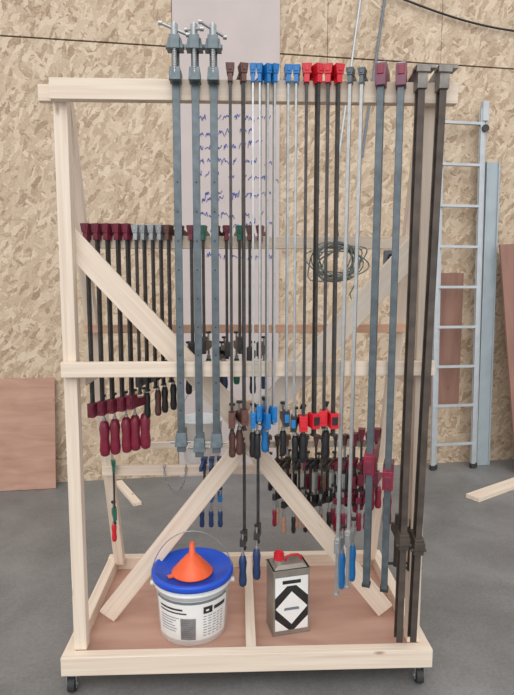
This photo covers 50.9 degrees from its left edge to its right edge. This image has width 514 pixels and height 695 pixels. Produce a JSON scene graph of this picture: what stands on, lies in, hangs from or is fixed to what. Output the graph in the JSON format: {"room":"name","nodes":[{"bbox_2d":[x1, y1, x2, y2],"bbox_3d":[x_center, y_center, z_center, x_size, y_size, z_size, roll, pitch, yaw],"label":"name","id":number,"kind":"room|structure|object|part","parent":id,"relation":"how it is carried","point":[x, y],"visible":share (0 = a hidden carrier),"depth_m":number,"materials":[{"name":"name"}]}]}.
{"room":"woodworking shop","nodes":[
{"label":"woodworking shop","id":0,"kind":"room"},
{"bbox_2d":[0,0,513,481],"bbox_3d":[-0.001,-1.181,4.388,12.000,4.600,0.105,-1,6,-8],"label":"wall","id":1,"kind":"structure","parent":0,"point":[126,149],"depth_m":4.31,"materials":[{"name":"wood"}]},
{"bbox_2d":[172,0,279,476],"bbox_3d":[-0.233,-1.148,4.293,0.830,4.445,0.021,-1,6,-8],"label":"board","id":2,"kind":"object","parent":1,"relation":"attached to","point":[251,28],"visible":0.47,"depth_m":4.25,"materials":[{"name":"white"}]},
{"bbox_2d":[200,114,278,259],"bbox_3d":[-0.160,-1.266,4.280,0.674,1.129,0.006,-1,6,-8],"label":"handwriting","id":3,"kind":"object","parent":2,"relation":"attached to","point":[202,160],"visible":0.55,"depth_m":4.25,"materials":[{"name":"blue"}]},
{"bbox_2d":[383,250,391,264],"bbox_3d":[0.522,-0.265,2.122,0.050,0.231,0.047,0,6,-2],"label":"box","id":4,"kind":"object","parent":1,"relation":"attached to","point":[387,254],"visible":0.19,"depth_m":2.10,"materials":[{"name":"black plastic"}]},
{"bbox_2d":[339,0,513,157],"bbox_3d":[1.579,-2.237,4.430,1.927,1.713,0.039,-1,6,-8],"label":"electrical cable","id":5,"kind":"object","parent":1,"relation":"attached to","point":[384,1],"visible":0.81,"depth_m":4.33,"materials":[{"name":"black plastic"}]},
{"bbox_2d":[429,273,463,404],"bbox_3d":[1.610,-0.067,4.688,0.340,1.150,0.016,-1,6,-8],"label":"plywood offcut","id":6,"kind":"object","parent":1,"relation":"attached to","point":[451,299],"visible":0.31,"depth_m":4.69,"materials":[{"name":"brown wood"}]},
{"bbox_2d":[0,459,513,694],"bbox_3d":[-0.033,1.373,2.131,14.000,0.100,14.000,0,6,-2],"label":"floor","id":7,"kind":"structure","parent":0,"point":[467,598],"depth_m":2.97,"materials":[{"name":"concrete"}]},
{"bbox_2d":[0,378,55,490],"bbox_3d":[-2.118,0.674,4.134,1.100,0.854,0.126,-1,6,-8],"label":"plywood sheet","id":8,"kind":"object","parent":7,"relation":"on","point":[27,405],"visible":1,"depth_m":4.18,"materials":[{"name":"brown wood"}]},
{"bbox_2d":[116,480,141,505],"bbox_3d":[-0.982,1.098,4.091,0.060,0.022,0.519,-4,7,-29],"label":"strip","id":9,"kind":"object","parent":7,"relation":"on","point":[133,499],"visible":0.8,"depth_m":4.04,"materials":[{"name":"brown wood"}]},
{"bbox_2d":[38,77,457,691],"bbox_3d":[-0.041,0.162,2.361,1.454,2.255,0.808,0,6,-2],"label":"storage rack","id":10,"kind":"object","parent":7,"relation":"on","point":[117,631],"depth_m":2.08,"materials":[{"name":"brown wood"}]},
{"bbox_2d":[80,223,109,456],"bbox_3d":[-0.640,-0.011,2.151,0.044,0.937,0.131,1,6,13],"label":"clamp","id":11,"kind":"object","parent":10,"relation":"hanging from","point":[104,428],"visible":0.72,"depth_m":2.12,"materials":[{"name":"metal"}]},
{"bbox_2d":[90,223,120,454],"bbox_3d":[-0.599,-0.015,2.151,0.044,0.929,0.131,2,6,16],"label":"clamp","id":12,"kind":"object","parent":10,"relation":"hanging from","point":[115,444],"visible":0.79,"depth_m":2.12,"materials":[{"name":"metal"}]},
{"bbox_2d":[111,459,116,541],"bbox_3d":[-0.667,0.720,2.519,0.024,0.406,0.075,-3,7,-22],"label":"clamp","id":13,"kind":"object","parent":10,"relation":"hanging from","point":[113,462],"visible":1,"depth_m":2.50,"materials":[{"name":"metal"}]},
{"bbox_2d":[100,223,131,452],"bbox_3d":[-0.556,-0.019,2.151,0.044,0.921,0.131,3,7,22],"label":"clamp","id":14,"kind":"object","parent":10,"relation":"hanging from","point":[106,228],"visible":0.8,"depth_m":2.12,"materials":[{"name":"metal"}]},
{"bbox_2d":[111,223,140,450],"bbox_3d":[-0.518,-0.023,2.152,0.044,0.913,0.131,2,7,20],"label":"clamp","id":15,"kind":"object","parent":10,"relation":"hanging from","point":[116,227],"visible":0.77,"depth_m":2.12,"materials":[{"name":"metal"}]},
{"bbox_2d":[121,223,150,448],"bbox_3d":[-0.479,-0.027,2.152,0.044,0.905,0.131,3,7,23],"label":"clamp","id":16,"kind":"object","parent":10,"relation":"hanging from","point":[133,401],"visible":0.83,"depth_m":2.12,"materials":[{"name":"metal"}]},
{"bbox_2d":[131,224,150,417],"bbox_3d":[-0.457,-0.088,2.141,0.028,0.773,0.112,1,6,9],"label":"clamp","id":17,"kind":"object","parent":10,"relation":"hanging from","point":[135,230],"visible":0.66,"depth_m":2.11,"materials":[{"name":"metal"}]},
{"bbox_2d":[138,224,161,415],"bbox_3d":[-0.420,-0.094,2.140,0.028,0.761,0.112,2,7,21],"label":"clamp","id":18,"kind":"object","parent":10,"relation":"hanging from","point":[143,231],"visible":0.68,"depth_m":2.10,"materials":[{"name":"metal"}]},
{"bbox_2d":[147,224,168,412],"bbox_3d":[-0.390,-0.100,2.141,0.028,0.749,0.112,2,7,18],"label":"clamp","id":19,"kind":"object","parent":10,"relation":"hanging from","point":[151,228],"visible":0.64,"depth_m":2.09,"materials":[{"name":"metal"}]},
{"bbox_2d":[155,224,176,409],"bbox_3d":[-0.357,-0.106,2.141,0.028,0.737,0.112,2,7,21],"label":"clamp","id":20,"kind":"object","parent":10,"relation":"hanging from","point":[159,228],"visible":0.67,"depth_m":2.09,"materials":[{"name":"metal"}]},
{"bbox_2d":[163,225,174,382],"bbox_3d":[-0.328,-0.112,2.141,0.028,0.725,0.112,2,7,21],"label":"clamp","id":21,"kind":"object","parent":10,"relation":"hanging from","point":[168,229],"visible":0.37,"depth_m":2.08,"materials":[{"name":"metal"}]},
{"bbox_2d":[158,20,190,451],"bbox_3d":[-0.274,-0.351,1.899,0.100,1.458,0.121,0,6,-2],"label":"clamp","id":22,"kind":"object","parent":10,"relation":"hanging from","point":[174,45],"visible":0.98,"depth_m":1.87,"materials":[{"name":"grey metal"}]},
{"bbox_2d":[163,464,186,491],"bbox_3d":[-0.379,0.606,2.505,0.113,0.139,0.014,0,6,-2],"label":"chain","id":23,"kind":"object","parent":10,"relation":"hanging from","point":[180,487],"visible":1,"depth_m":2.50,"materials":[{"name":"metal"}]},
{"bbox_2d":[182,225,191,393],"bbox_3d":[-0.289,-0.138,2.141,0.028,0.672,0.112,2,6,14],"label":"clamp","id":24,"kind":"object","parent":10,"relation":"hanging from","point":[184,233],"visible":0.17,"depth_m":2.20,"materials":[{"name":"metal"}]},
{"bbox_2d":[186,225,194,354],"bbox_3d":[-0.246,-0.148,2.142,0.028,0.652,0.112,1,6,11],"label":"clamp","id":25,"kind":"object","parent":10,"relation":"hanging from","point":[189,227],"visible":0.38,"depth_m":2.09,"materials":[{"name":"metal"}]},
{"bbox_2d":[150,530,233,645],"bbox_3d":[-0.276,0.984,2.317,0.356,0.442,0.348,-1,6,-5],"label":"paint bucket","id":26,"kind":"object","parent":10,"relation":"on","point":[190,614],"visible":0.94,"depth_m":2.21,"materials":[{"name":"white plastic"}]},
{"bbox_2d":[167,541,212,582],"bbox_3d":[-0.273,0.880,2.270,0.174,0.130,0.174,2,6,16],"label":"funnel","id":27,"kind":"object","parent":26,"relation":"on","point":[192,567],"visible":1,"depth_m":2.23,"materials":[{"name":"orange plastic"}]},
{"bbox_2d":[184,22,208,456],"bbox_3d":[-0.212,-0.340,1.889,0.074,1.478,0.148,0,6,-2],"label":"clamp","id":28,"kind":"object","parent":10,"relation":"attached to","point":[194,46],"visible":1,"depth_m":1.88,"materials":[{"name":"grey metal"}]},
{"bbox_2d":[199,456,207,526],"bbox_3d":[-0.248,0.667,2.494,0.024,0.317,0.075,1,6,13],"label":"clamp","id":29,"kind":"object","parent":10,"relation":"hanging from","point":[202,467],"visible":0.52,"depth_m":2.48,"materials":[{"name":"metal"}]},
{"bbox_2d":[184,389,223,463],"bbox_3d":[-0.269,0.371,2.641,0.212,0.362,0.212,0,6,-2],"label":"bucket","id":30,"kind":"object","parent":10,"relation":"hanging from","point":[190,419],"visible":0.32,"depth_m":2.57,"materials":[{"name":"white plastic"}]},
{"bbox_2d":[201,225,211,360],"bbox_3d":[-0.203,-0.158,2.143,0.028,0.632,0.112,1,6,8],"label":"clamp","id":31,"kind":"object","parent":10,"relation":"hanging from","point":[206,342],"visible":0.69,"depth_m":2.10,"materials":[{"name":"metal"}]},
{"bbox_2d":[209,456,214,526],"bbox_3d":[-0.210,0.667,2.495,0.024,0.317,0.075,0,6,3],"label":"clamp","id":32,"kind":"object","parent":10,"relation":"hanging from","point":[211,458],"visible":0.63,"depth_m":2.48,"materials":[{"name":"metal"}]},
{"bbox_2d":[198,19,226,452],"bbox_3d":[-0.147,-0.348,1.897,0.091,1.462,0.134,0,6,-2],"label":"clamp","id":33,"kind":"object","parent":10,"relation":"attached to","point":[212,46],"visible":1,"depth_m":1.88,"materials":[{"name":"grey metal"}]},
{"bbox_2d":[217,456,222,526],"bbox_3d":[-0.172,0.667,2.496,0.024,0.317,0.075,-1,6,-7],"label":"clamp","id":34,"kind":"object","parent":10,"relation":"hanging from","point":[219,492],"visible":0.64,"depth_m":2.48,"materials":[{"name":"metal"}]},
{"bbox_2d":[219,226,223,384],"bbox_3d":[-0.152,-0.138,2.146,0.028,0.672,0.112,1,6,10],"label":"clamp","id":35,"kind":"object","parent":10,"relation":"hanging from","point":[220,232],"visible":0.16,"depth_m":2.18,"materials":[{"name":"metal"}]},
{"bbox_2d":[222,225,229,388],"bbox_3d":[-0.125,-0.148,2.147,0.028,0.652,0.112,-1,6,-11],"label":"clamp","id":36,"kind":"object","parent":10,"relation":"hanging from","point":[226,345],"visible":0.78,"depth_m":2.11,"materials":[{"name":"metal"}]},
{"bbox_2d":[226,62,235,457],"bbox_3d":[-0.092,-0.269,1.932,0.030,1.388,0.113,0,6,-2],"label":"clamp","id":37,"kind":"object","parent":10,"relation":"hanging from","point":[230,66],"visible":0.91,"depth_m":1.89,"materials":[{"name":"metal"}]},
{"bbox_2d":[233,225,241,383],"bbox_3d":[-0.075,-0.159,2.147,0.028,0.632,0.112,-1,6,-12],"label":"clamp","id":38,"kind":"object","parent":10,"relation":"hanging from","point":[237,343],"visible":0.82,"depth_m":2.11,"materials":[{"name":"metal"}]},
{"bbox_2d":[235,62,248,454],"bbox_3d":[-0.056,-0.274,1.932,0.030,1.378,0.113,-2,6,-15],"label":"clamp","id":39,"kind":"object","parent":10,"relation":"hanging from","point":[241,414],"visible":0.91,"depth_m":1.89,"materials":[{"name":"metal"}]},
{"bbox_2d":[239,437,247,586],"bbox_3d":[-0.058,0.698,2.338,0.036,0.676,0.087,1,6,8],"label":"clamp","id":40,"kind":"object","parent":10,"relation":"hanging from","point":[244,532],"visible":0.76,"depth_m":2.33,"materials":[{"name":"metal"}]},
{"bbox_2d":[246,225,255,393],"bbox_3d":[-0.023,-0.139,2.151,0.028,0.672,0.112,1,6,8],"label":"clamp","id":41,"kind":"object","parent":10,"relation":"hanging from","point":[248,227],"visible":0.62,"depth_m":2.11,"materials":[{"name":"metal"}]},
{"bbox_2d":[249,63,255,457],"bbox_3d":[-0.015,-0.269,1.935,0.028,1.388,0.111,0,6,-1],"label":"clamp","id":42,"kind":"object","parent":10,"relation":"hanging from","point":[252,66],"visible":0.92,"depth_m":1.90,"materials":[{"name":"metal"}]},
{"bbox_2d":[253,430,260,579],"bbox_3d":[0.002,0.683,2.339,0.036,0.646,0.087,1,6,8],"label":"clamp","id":43,"kind":"object","parent":10,"relation":"hanging from","point":[257,533],"visible":0.75,"depth_m":2.33,"materials":[{"name":"metal"}]},
{"bbox_2d":[256,225,264,388],"bbox_3d":[0.019,-0.149,2.151,0.028,0.652,0.112,1,6,13],"label":"clamp","id":44,"kind":"object","parent":10,"relation":"hanging from","point":[257,226],"visible":0.55,"depth_m":2.12,"materials":[{"name":"metal"}]},
{"bbox_2d":[256,63,264,449],"bbox_3d":[0.019,-0.282,1.934,0.028,1.363,0.111,1,6,13],"label":"clamp","id":45,"kind":"object","parent":10,"relation":"hanging from","point":[259,66],"visible":0.71,"depth_m":1.89,"materials":[{"name":"metal"}]},
{"bbox_2d":[254,63,272,458],"bbox_3d":[0.019,-0.267,1.934,0.028,1.393,0.111,-3,7,-27],"label":"clamp","id":46,"kind":"object","parent":10,"relation":"hanging from","point":[266,422],"visible":0.83,"depth_m":1.90,"materials":[{"name":"metal"}]},
{"bbox_2d":[268,434,272,490],"bbox_3d":[0.056,0.546,2.542,0.024,0.287,0.090,1,6,13],"label":"clamp","id":47,"kind":"object","parent":10,"relation":"hanging from","point":[270,488],"visible":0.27,"depth_m":2.56,"materials":[{"name":"metal"}]},
{"bbox_2d":[262,63,279,452],"bbox_3d":[0.046,-0.279,1.934,0.028,1.368,0.111,-2,7,-22],"label":"clamp","id":48,"kind":"object","parent":10,"relation":"hanging from","point":[272,409],"visible":0.71,"depth_m":1.89,"materials":[{"name":"metal"}]},
{"bbox_2d":[272,458,278,526],"bbox_3d":[0.087,0.672,2.507,0.022,0.308,0.075,2,6,14],"label":"clamp","id":49,"kind":"object","parent":10,"relation":"hanging from","point":[274,512],"visible":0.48,"depth_m":2.49,"materials":[{"name":"metal"}]},
{"bbox_2d":[274,434,282,458],"bbox_3d":[0.105,0.550,2.543,0.024,0.296,0.090,3,7,22],"label":"clamp","id":50,"kind":"object","parent":10,"relation":"hanging from","point":[277,438],"visible":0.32,"depth_m":2.50,"materials":[{"name":"metal"}]},
{"bbox_2d":[275,458,284,524],"bbox_3d":[0.107,0.669,2.510,0.022,0.304,0.075,4,8,36],"label":"clamp","id":51,"kind":"object","parent":10,"relation":"hanging from","point":[281,461],"visible":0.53,"depth_m":2.49,"materials":[{"name":"metal"}]},
{"bbox_2d":[279,64,292,455],"bbox_3d":[0.103,-0.271,1.939,0.028,1.380,0.111,-1,6,-5],"label":"clamp","id":52,"kind":"object","parent":10,"relation":"hanging from","point":[285,413],"visible":0.94,"depth_m":1.90,"materials":[{"name":"metal"}]},
{"bbox_2d":[281,458,290,533],"bbox_3d":[0.135,0.691,2.512,0.022,0.348,0.075,4,7,30],"label":"clamp","id":53,"kind":"object","parent":10,"relation":"hanging from","point":[287,462],"visible":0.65,"depth_m":2.50,"materials":[{"name":"metal"}]},
{"bbox_2d":[266,550,309,636],"bbox_3d":[0.132,1.033,2.316,0.163,0.341,0.115,-2,6,-14],"label":"tin canister","id":54,"kind":"object","parent":10,"relation":"on","point":[288,576],"visible":1,"depth_m":2.27,"materials":[{"name":"grey metal"}]},
{"bbox_2d":[285,434,290,478],"bbox_3d":[0.146,0.538,2.544,0.024,0.273,0.090,1,6,13],"label":"clamp","id":55,"kind":"object","parent":10,"relation":"hanging from","point":[288,437],"visible":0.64,"depth_m":2.51,"materials":[{"name":"metal"}]},
{"bbox_2d":[291,460,295,533],"bbox_3d":[0.170,0.688,2.511,0.022,0.342,0.075,0,6,2],"label":"clamp","id":56,"kind":"object","parent":10,"relation":"hanging from","point":[293,520],"visible":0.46,"depth_m":2.49,"materials":[{"name":"metal"}]},
{"bbox_2d":[290,64,300,460],"bbox_3d":[0.139,-0.261,1.941,0.028,1.400,0.111,1,6,8],"label":"clamp","id":57,"kind":"object","parent":10,"relation":"hanging from","point":[296,67],"visible":0.99,"depth_m":1.91,"materials":[{"name":"metal"}]},
{"bbox_2d":[294,434,299,486],"bbox_3d":[0.184,0.541,2.547,0.024,0.279,0.090,0,6,-4],"label":"clamp","id":58,"kind":"object","parent":10,"relation":"hanging from","point":[298,435],"visible":0.16,"depth_m":2.58,"materials":[{"name":"metal"}]},
{"bbox_2d":[295,460,301,527],"bbox_3d":[0.192,0.677,2.511,0.022,0.319,0.075,2,7,18],"label":"clamp","id":59,"kind":"object","parent":10,"relation":"hanging from","point":[298,465],"visible":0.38,"depth_m":2.50,"materials":[{"name":"metal"}]},
{"bbox_2d":[301,459,306,527],"bbox_3d":[0.220,0.675,2.511,0.022,0.316,0.075,1,6,11],"label":"clamp","id":60,"kind":"object","parent":10,"relation":"hanging from","point":[304,488],"visible":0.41,"depth_m":2.49,"materials":[{"name":"metal"}]},
{"bbox_2d":[298,63,311,462],"bbox_3d":[0.170,-0.259,1.943,0.034,1.415,0.115,0,6,2],"label":"clamp","id":61,"kind":"object","parent":10,"relation":"hanging from","point":[306,67],"visible":0.91,"depth_m":1.89,"materials":[{"name":"metal"}]},
{"bbox_2d":[306,434,309,489],"bbox_3d":[0.236,0.543,2.548,0.024,0.283,0.090,1,6,12],"label":"clamp","id":62,"kind":"object","parent":10,"relation":"hanging from","point":[308,435],"visible":0.47,"depth_m":2.57,"materials":[{"name":"metal"}]},
{"bbox_2d":[303,457,313,532],"bbox_3d":[0.239,0.688,2.517,0.022,0.342,0.075,5,8,37],"label":"clamp","id":63,"kind":"object","parent":10,"relation":"hanging from","point":[309,460],"visible":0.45,"depth_m":2.51,"materials":[{"name":"metal"}]},
{"bbox_2d":[298,62,323,460],"bbox_3d":[0.192,-0.264,1.940,0.034,1.405,0.115,-3,7,-25],"label":"clamp","id":64,"kind":"object","parent":10,"relation":"hanging from","point":[317,71],"visible":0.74,"depth_m":1.90,"materials":[{"name":"metal"}]},
{"bbox_2d":[308,457,319,533],"bbox_3d":[0.265,0.692,2.519,0.022,0.351,0.075,5,8,40],"label":"clamp","id":65,"kind":"object","parent":10,"relation":"hanging from","point":[313,501],"visible":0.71,"depth_m":2.52,"materials":[{"name":"metal"}]},
{"bbox_2d":[313,434,320,490],"bbox_3d":[0.284,0.546,2.549,0.024,0.290,0.090,2,7,20],"label":"clamp","id":66,"kind":"object","parent":10,"relation":"hanging from","point":[318,437],"visible":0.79,"depth_m":2.52,"materials":[{"name":"metal"}]},
{"bbox_2d":[318,457,323,516],"bbox_3d":[0.298,0.686,2.516,0.022,0.338,0.075,2,6,14],"label":"clamp","id":67,"kind":"object","parent":10,"relation":"hanging from","point":[320,504],"visible":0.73,"depth_m":2.50,"materials":[{"name":"metal"}]},
{"bbox_2d":[318,457,330,518],"bbox_3d":[0.316,0.683,2.521,0.075,0.333,0.022,-6,8,-42],"label":"clamp","id":68,"kind":"object","parent":10,"relation":"hanging from","point":[326,462],"visible":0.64,"depth_m":2.51,"materials":[{"name":"metal"}]},
{"bbox_2d":[323,465,326,490],"bbox_3d":[0.324,0.546,2.552,0.024,0.290,0.090,1,6,7],"label":"clamp","id":69,"kind":"object","parent":10,"relation":"hanging from","point":[325,467],"visible":0.28,"depth_m":2.58,"materials":[{"name":"metal"}]},
{"bbox_2d":[319,63,333,457],"bbox_3d":[0.251,-0.269,1.943,0.034,1.395,0.115,2,6,14],"label":"clamp","id":70,"kind":"object","parent":10,"relation":"hanging from","point":[328,67],"visible":0.9,"depth_m":1.90,"materials":[{"name":"metal"}]},
{"bbox_2d":[326,457,334,527],"bbox_3d":[0.346,0.679,2.519,0.022,0.324,0.075,4,7,33],"label":"clamp","id":71,"kind":"object","parent":10,"relation":"hanging from","point":[332,460],"visible":0.7,"depth_m":2.50,"materials":[{"name":"metal"}]},
{"bbox_2d":[321,63,344,460],"bbox_3d":[0.268,-0.264,1.945,0.034,1.405,0.115,-2,6,-14],"label":"clamp","id":72,"kind":"object","parent":10,"relation":"hanging from","point":[338,68],"visible":0.79,"depth_m":1.90,"materials":[{"name":"metal"}]},
{"bbox_2d":[330,458,337,524],"bbox_3d":[0.370,0.671,2.521,0.022,0.309,0.075,6,9,43],"label":"clamp","id":73,"kind":"object","parent":10,"relation":"hanging from","point":[332,494],"visible":0.53,"depth_m":2.50,"materials":[{"name":"metal"}]},
{"bbox_2d":[331,433,337,487],"bbox_3d":[0.367,0.544,2.553,0.024,0.286,0.090,0,6,4],"label":"clamp","id":74,"kind":"object","parent":10,"relation":"hanging from","point":[334,452],"visible":0.5,"depth_m":2.52,"materials":[{"name":"metal"}]},
{"bbox_3d":[0.310,-0.316,2.112,0.259,0.275,0.071,0,6,-2],"label":"rope coil","id":75,"kind":"part","parent":10,"relation":"part of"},
{"bbox_2d":[333,457,342,531],"bbox_3d":[0.381,0.685,2.518,0.028,0.336,0.080,4,7,31],"label":"clamp","id":76,"kind":"object","parent":10,"relation":"hanging from","point":[336,464],"visible":0.34,"depth_m":2.50,"materials":[{"name":"metal"}]},
{"bbox_2d":[340,458,345,524],"bbox_3d":[0.403,0.681,2.519,0.022,0.330,0.075,2,7,21],"label":"clamp","id":77,"kind":"object","parent":10,"relation":"hanging from","point":[344,459],"visible":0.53,"depth_m":2.50,"materials":[{"name":"metal"}]},
{"bbox_2d":[340,457,348,530],"bbox_3d":[0.411,0.685,2.519,0.028,0.336,0.080,3,7,29],"label":"clamp","id":78,"kind":"object","parent":10,"relation":"hanging from","point":[343,516],"visible":0.7,"depth_m":2.50,"materials":[{"name":"metal"}]},
{"bbox_2d":[334,66,356,596],"bbox_3d":[0.324,-0.001,1.977,0.030,1.914,0.113,3,7,23],"label":"clamp","id":79,"kind":"object","parent":10,"relation":"hanging from","point":[339,541],"visible":0.93,"depth_m":1.94,"materials":[{"name":"metal"}]},
{"bbox_2d":[342,433,349,473],"bbox_3d":[0.424,0.552,2.552,0.024,0.302,0.090,4,7,32],"label":"clamp","id":80,"kind":"object","parent":10,"relation":"hanging from","point":[346,437],"visible":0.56,"depth_m":2.52,"materials":[{"name":"metal"}]},
{"bbox_2d":[346,457,358,528],"bbox_3d":[0.444,0.684,2.522,0.028,0.336,0.080,5,8,37],"label":"clamp","id":81,"kind":"object","parent":10,"relation":"hanging from","point":[355,461],"visible":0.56,"depth_m":2.51,"materials":[{"name":"metal"}]},
{"bbox_2d":[352,432,359,512],"bbox_3d":[0.462,0.595,2.550,0.034,0.407,0.100,3,7,23],"label":"clamp","id":82,"kind":"object","parent":10,"relation":"hanging from","point":[356,437],"visible":0.59,"depth_m":2.51,"materials":[{"name":"metal"}]},
{"bbox_2d":[344,67,368,588],"bbox_3d":[0.364,-0.016,1.977,0.030,1.884,0.113,3,7,23],"label":"clamp","id":83,"kind":"object","parent":10,"relation":"hanging from","point":[350,532],"visible":0.97,"depth_m":1.94,"materials":[{"name":"metal"}]},
{"bbox_2d":[356,457,364,530],"bbox_3d":[0.486,0.684,2.522,0.028,0.336,0.080,4,7,31],"label":"clamp","id":84,"kind":"object","parent":10,"relation":"hanging from","point":[361,493],"visible":0.73,"depth_m":2.50,"materials":[{"name":"metal"}]},
{"bbox_2d":[357,427,365,509],"bbox_3d":[0.491,0.579,2.552,0.034,0.417,0.100,1,6,11],"label":"clamp","id":85,"kind":"object","parent":10,"relation":"hanging from","point":[360,481],"visible":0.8,"depth_m":2.51,"materials":[{"name":"metal"}]},
{"bbox_2d":[363,489,364,529],"bbox_3d":[0.524,0.684,2.525,0.028,0.336,0.080,5,8,36],"label":"clamp","id":86,"kind":"object","parent":10,"relation":"hanging from","point":[364,489],"visible":0.09,"depth_m":2.51,"materials":[{"name":"metal"}]},
{"bbox_2d":[362,61,389,587],"bbox_3d":[0.431,-0.040,1.974,0.038,1.884,0.137,3,7,20],"label":"clamp","id":87,"kind":"object","parent":10,"relation":"hanging from","point":[382,74],"visible":0.97,"depth_m":1.92,"materials":[{"name":"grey metal"}]},
{"bbox_2d":[373,427,381,508],"bbox_3d":[0.568,0.574,2.552,0.034,0.407,0.100,3,7,25],"label":"clamp","id":88,"kind":"object","parent":10,"relation":"hanging from","point":[377,477],"visible":0.68,"depth_m":2.53,"materials":[{"name":"metal"}]},
{"bbox_2d":[380,61,406,592],"bbox_3d":[0.497,-0.030,1.978,0.038,1.904,0.137,2,7,16],"label":"clamp","id":89,"kind":"object","parent":10,"relation":"hanging from","point":[401,67],"visible":1,"depth_m":1.93,"materials":[{"name":"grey metal"}]},
{"bbox_2d":[388,64,435,642],"bbox_3d":[0.549,0.078,1.985,0.100,2.086,0.129,0,6,-2],"label":"clamp","id":90,"kind":"object","parent":10,"relation":"attached to","point":[419,76],"visible":0.99,"depth_m":1.94,"materials":[{"name":"brown metal"}]},
{"bbox_2d":[406,64,457,641],"bbox_3d":[0.613,0.078,1.987,0.100,2.086,0.129,1,6,-2],"label":"clamp","id":91,"kind":"object","parent":10,"relation":"attached to","point":[441,75],"visible":0.94,"depth_m":1.94,"materials":[{"name":"brown metal"}]},
{"bbox_2d":[429,100,488,470],"bbox_3d":[1.694,-0.488,4.551,0.440,3.080,0.080,-1,5,-8],"label":"ladder","id":92,"kind":"object","parent":7,"relation":"on","point":[484,105],"visible":0.77,"depth_m":4.55,"materials":[{"name":"metal"}]},
{"bbox_2d":[477,162,499,465],"bbox_3d":[1.981,-0.259,4.653,0.120,2.600,0.049,-1,5,-8],"label":"metal beam","id":93,"kind":"structure","parent":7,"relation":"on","point":[492,169],"depth_m":4.63,"materials":[{"name":"aluminium"}]},
{"bbox_2d":[466,477,513,501],"bbox_3d":[1.911,1.083,4.191,0.791,0.030,0.110,-4,7,-34],"label":"strip","id":94,"kind":"object","parent":7,"relation":"on","point":[482,494],"visible":1,"depth_m":4.08,"materials":[{"name":"beige wood"}]},
{"bbox_2d":[499,244,513,450],"bbox_3d":[2.429,0.071,4.579,0.773,1.946,0.230,-1,6,-8],"label":"board","id":95,"kind":"object","parent":7,"relation":"on","point":[506,251],"visible":1,"depth_m":4.53,"materials":[{"name":"brown wood"}]}
]}

